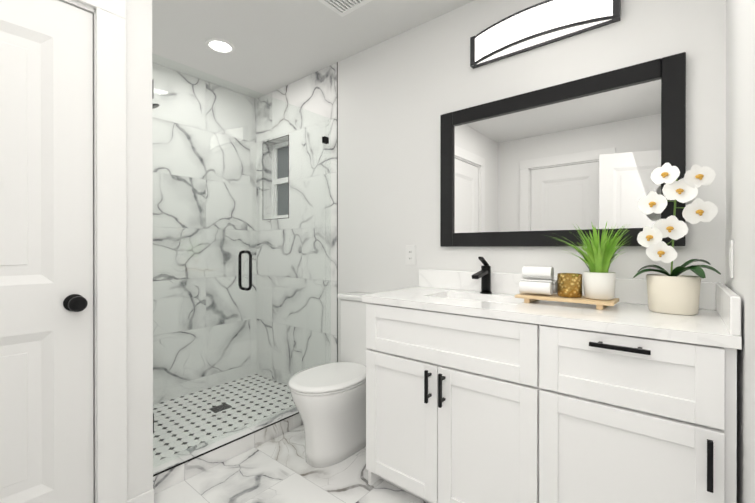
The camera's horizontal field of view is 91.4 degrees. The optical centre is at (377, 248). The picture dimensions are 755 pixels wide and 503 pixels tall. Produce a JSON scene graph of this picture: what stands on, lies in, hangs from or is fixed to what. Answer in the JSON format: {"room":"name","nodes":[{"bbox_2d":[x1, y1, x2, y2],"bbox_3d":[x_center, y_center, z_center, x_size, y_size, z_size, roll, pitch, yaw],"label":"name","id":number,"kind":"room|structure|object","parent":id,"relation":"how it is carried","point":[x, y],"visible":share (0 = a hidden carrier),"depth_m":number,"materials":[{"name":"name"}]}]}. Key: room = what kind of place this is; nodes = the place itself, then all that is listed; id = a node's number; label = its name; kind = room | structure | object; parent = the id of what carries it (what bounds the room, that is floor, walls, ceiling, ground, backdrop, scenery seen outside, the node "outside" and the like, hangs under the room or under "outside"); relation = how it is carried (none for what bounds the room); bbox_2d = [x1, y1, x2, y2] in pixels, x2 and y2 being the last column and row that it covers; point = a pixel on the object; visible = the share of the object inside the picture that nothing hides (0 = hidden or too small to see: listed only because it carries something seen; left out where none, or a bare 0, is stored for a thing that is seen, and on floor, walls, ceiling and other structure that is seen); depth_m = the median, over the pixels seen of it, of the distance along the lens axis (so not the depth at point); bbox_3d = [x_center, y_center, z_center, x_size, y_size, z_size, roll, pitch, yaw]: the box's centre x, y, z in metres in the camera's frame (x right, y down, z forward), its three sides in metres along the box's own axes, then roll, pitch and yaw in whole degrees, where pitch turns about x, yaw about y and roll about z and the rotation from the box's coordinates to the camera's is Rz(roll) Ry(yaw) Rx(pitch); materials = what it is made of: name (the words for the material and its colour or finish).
{"room":"bathroom","nodes":[
{"label":"bathroom","id":0,"kind":"room"},
{"bbox_2d":[126,0,152,499],"bbox_3d":[-1.510,-0.083,0.985,0.120,2.410,1.602,0,0,39],"label":"wall","id":1,"kind":"structure","parent":0,"point":[139,183],"depth_m":1.53,"materials":[{"name":"white paint"}]},
{"bbox_2d":[0,0,93,502],"bbox_3d":[-1.306,0.106,1.122,0.108,2.008,0.728,0,0,39],"label":"closet door","id":2,"kind":"structure","parent":1,"relation":"in","point":[46,256],"depth_m":1.31,"materials":[{"name":"white paint"}]},
{"bbox_2d":[59,0,126,502],"bbox_3d":[-1.357,0.054,1.156,0.140,2.135,0.944,0,0,39],"label":"door frame","id":3,"kind":"structure","parent":1,"relation":"attached to","point":[111,271],"depth_m":1.43,"materials":[{"name":"white paint"}]},
{"bbox_2d":[127,489,153,502],"bbox_3d":[-0.868,1.071,1.315,0.661,0.100,2.680,0,0,39],"label":"baseboard","id":4,"kind":"structure","parent":1,"relation":"attached to","point":[146,497],"depth_m":1.54,"materials":[{"name":"white paint"}]},
{"bbox_2d":[152,62,256,404],"bbox_3d":[-1.512,-0.087,2.719,0.120,2.410,1.318,0,0,39],"label":"wall","id":5,"kind":"structure","parent":0,"point":[214,215],"depth_m":2.82,"materials":[{"name":"stone"}]},
{"bbox_2d":[154,425,427,502],"bbox_3d":[-0.752,1.147,1.220,3.200,0.050,2.920,0,0,39],"label":"floor","id":6,"kind":"structure","parent":0,"point":[278,469],"depth_m":1.76,"materials":[{"name":"stone"}]},
{"bbox_2d":[153,374,294,461],"bbox_3d":[-1.089,1.102,2.453,0.875,0.032,1.198,0,0,39],"label":"shower floor","id":7,"kind":"structure","parent":6,"relation":"on","point":[167,416],"depth_m":2.48,"materials":[{"name":"tile"}]},
{"bbox_2d":[153,405,302,493],"bbox_3d":[-0.707,1.073,2.141,0.112,0.090,1.196,0,0,39],"label":"shower curb","id":8,"kind":"object","parent":6,"relation":"on","point":[181,467],"visible":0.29,"depth_m":1.94,"materials":[{"name":"stone"}]},
{"bbox_2d":[152,55,330,466],"bbox_3d":[-0.709,0.057,2.138,0.126,1.936,1.194,0,0,39],"label":"glass","id":9,"kind":"object","parent":8,"relation":"on","point":[325,139],"visible":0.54,"depth_m":2.05,"materials":[{"name":"clear glass"}]},
{"bbox_2d":[288,291,372,467],"bbox_3d":[-0.204,0.699,2.077,0.368,0.840,0.654,0,0,39],"label":"toilet","id":10,"kind":"object","parent":6,"relation":"on","point":[329,400],"visible":0.73,"depth_m":1.94,"materials":[{"name":"white ceramic"}]},
{"bbox_2d":[362,293,741,502],"bbox_3d":[0.574,0.687,1.513,1.258,0.868,0.539,0,0,39],"label":"bathroom vanity","id":11,"kind":"object","parent":6,"relation":"on","point":[501,393],"depth_m":1.23,"materials":[{"name":"white paint"}]},
{"bbox_2d":[362,285,741,344],"bbox_3d":[0.581,0.237,1.528,1.280,0.032,0.506,0,0,39],"label":"countertop","id":12,"kind":"structure","parent":11,"relation":"on","point":[706,324],"depth_m":1.28,"materials":[{"name":"white stone"}]},
{"bbox_2d":[434,293,517,304],"bbox_3d":[0.452,0.317,1.679,0.454,0.154,0.254,0,0,39],"label":"sink","id":13,"kind":"object","parent":12,"relation":"in","point":[435,294],"depth_m":1.79,"materials":[{"name":"white ceramic"}]},
{"bbox_2d":[472,257,491,293],"bbox_3d":[0.501,0.129,1.772,0.056,0.181,0.157,0,0,39],"label":"faucet","id":14,"kind":"object","parent":12,"relation":"on","point":[484,273],"visible":1,"depth_m":1.79,"materials":[{"name":"black metal"}]},
{"bbox_2d":[515,293,618,309],"bbox_3d":[0.745,0.205,1.462,0.345,0.030,0.155,0,0,39],"label":"tray","id":15,"kind":"object","parent":12,"relation":"on","point":[599,304],"visible":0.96,"depth_m":1.41,"materials":[{"name":"brown wood"}]},
{"bbox_2d":[519,266,556,294],"bbox_3d":[0.666,0.130,1.522,0.123,0.110,0.117,0,0,39],"label":"towels","id":16,"kind":"object","parent":15,"relation":"on","point":[537,280],"visible":1,"depth_m":1.49,"materials":[{"name":"white fabric"}]},
{"bbox_2d":[557,273,581,297],"bbox_3d":[0.758,0.144,1.454,0.088,0.090,0.088,0,0,39],"label":"votive","id":17,"kind":"object","parent":15,"relation":"on","point":[569,285],"visible":1,"depth_m":1.42,"materials":[{"name":"gold metal"}]},
{"bbox_2d":[550,222,629,299],"bbox_3d":[0.754,0.045,1.411,0.356,0.290,0.318,0,0,39],"label":"grass plant","id":18,"kind":"object","parent":15,"relation":"on","point":[599,279],"visible":1,"depth_m":1.36,"materials":[{"name":"green plant"}]},
{"bbox_2d":[633,163,720,314],"bbox_3d":[1.001,-0.033,1.242,0.230,0.508,0.162,0,0,39],"label":"orchid","id":19,"kind":"object","parent":12,"relation":"on","point":[674,291],"visible":1,"depth_m":1.23,"materials":[{"name":"beige plant"}]},
{"bbox_2d":[152,0,473,98],"bbox_3d":[-0.752,-1.313,1.213,3.200,0.050,2.920,0,0,39],"label":"ceiling","id":20,"kind":"structure","parent":0,"point":[277,44],"depth_m":2.21,"materials":[{"name":"white paint"}]},
{"bbox_2d":[205,38,234,53],"bbox_3d":[-1.000,-1.287,2.347,0.174,0.008,0.174,0,0,39],"label":"recessed light","id":21,"kind":"object","parent":20,"relation":"in","point":[219,45],"visible":1,"depth_m":2.34,"materials":[{"name":"white paint"}]},
{"bbox_2d":[318,0,371,16],"bbox_3d":[-0.175,-1.284,1.839,0.280,0.012,0.280,0,0,39],"label":"ceiling vent","id":22,"kind":"object","parent":20,"relation":"in","point":[341,8],"visible":0.96,"depth_m":1.94,"materials":[{"name":"white paint"}]},
{"bbox_2d":[256,0,725,385],"bbox_3d":[0.135,-0.086,2.300,3.200,2.410,0.120,0,0,39],"label":"wall","id":23,"kind":"structure","parent":0,"point":[399,94],"depth_m":2.19,"materials":[{"name":"white paint"}]},
{"bbox_2d":[272,141,287,218],"bbox_3d":[-0.773,-0.568,3.092,0.346,0.646,0.039,0,0,39],"label":"shower window","id":24,"kind":"structure","parent":23,"relation":"in","point":[281,206],"depth_m":3.14,"materials":[{"name":"white plastic"}]},
{"bbox_2d":[263,62,337,361],"bbox_3d":[-0.625,-0.088,2.844,0.902,2.410,0.004,0,0,39],"label":"trim","id":25,"kind":"structure","parent":23,"relation":"attached to","point":[337,201],"depth_m":2.56,"materials":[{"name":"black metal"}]},
{"bbox_2d":[406,245,415,264],"bbox_3d":[0.195,0.039,2.168,0.072,0.116,0.008,0,0,39],"label":"electrical outlet","id":26,"kind":"object","parent":23,"relation":"attached to","point":[410,254],"visible":1,"depth_m":2.16,"materials":[{"name":"white plastic"}]},
{"bbox_2d":[470,0,620,68],"bbox_3d":[0.717,-1.010,1.679,0.645,0.148,0.098,0,0,39],"label":"sconce","id":27,"kind":"object","parent":23,"relation":"attached to","point":[546,22],"visible":1,"depth_m":1.64,"materials":[{"name":"white glass"}]},
{"bbox_2d":[440,52,685,246],"bbox_3d":[0.750,-0.370,1.700,1.030,0.720,0.027,0,0,39],"label":"mirror","id":28,"kind":"object","parent":23,"relation":"attached to","point":[539,167],"visible":0.81,"depth_m":1.63,"materials":[{"name":"black mirror"}]},
{"bbox_2d":[419,269,713,308],"bbox_3d":[0.727,0.170,1.722,1.259,0.100,0.020,0,0,39],"label":"backsplash","id":29,"kind":"structure","parent":23,"relation":"attached to","point":[632,290],"depth_m":1.78,"materials":[{"name":"white stone"}]},
{"bbox_2d":[725,0,754,502],"bbox_3d":[0.402,-0.081,0.195,0.120,2.410,2.800,0,0,39],"label":"wall","id":30,"kind":"structure","parent":0,"point":[740,123],"depth_m":0.95,"materials":[{"name":"white paint"}]},
{"bbox_2d":[714,282,740,336],"bbox_3d":[1.070,0.172,1.131,0.021,0.100,0.501,0,0,39],"label":"backsplash","id":31,"kind":"structure","parent":30,"relation":"attached to","point":[727,303],"depth_m":1.00,"materials":[{"name":"white stone"}]},
{"bbox_2d":[729,240,733,277],"bbox_3d":[1.093,0.032,1.141,0.008,0.116,0.072,0,0,39],"label":"switch plate","id":32,"kind":"object","parent":30,"relation":"attached to","point":[731,258],"visible":1,"depth_m":1.11,"materials":[{"name":"white paint"}]}
]}

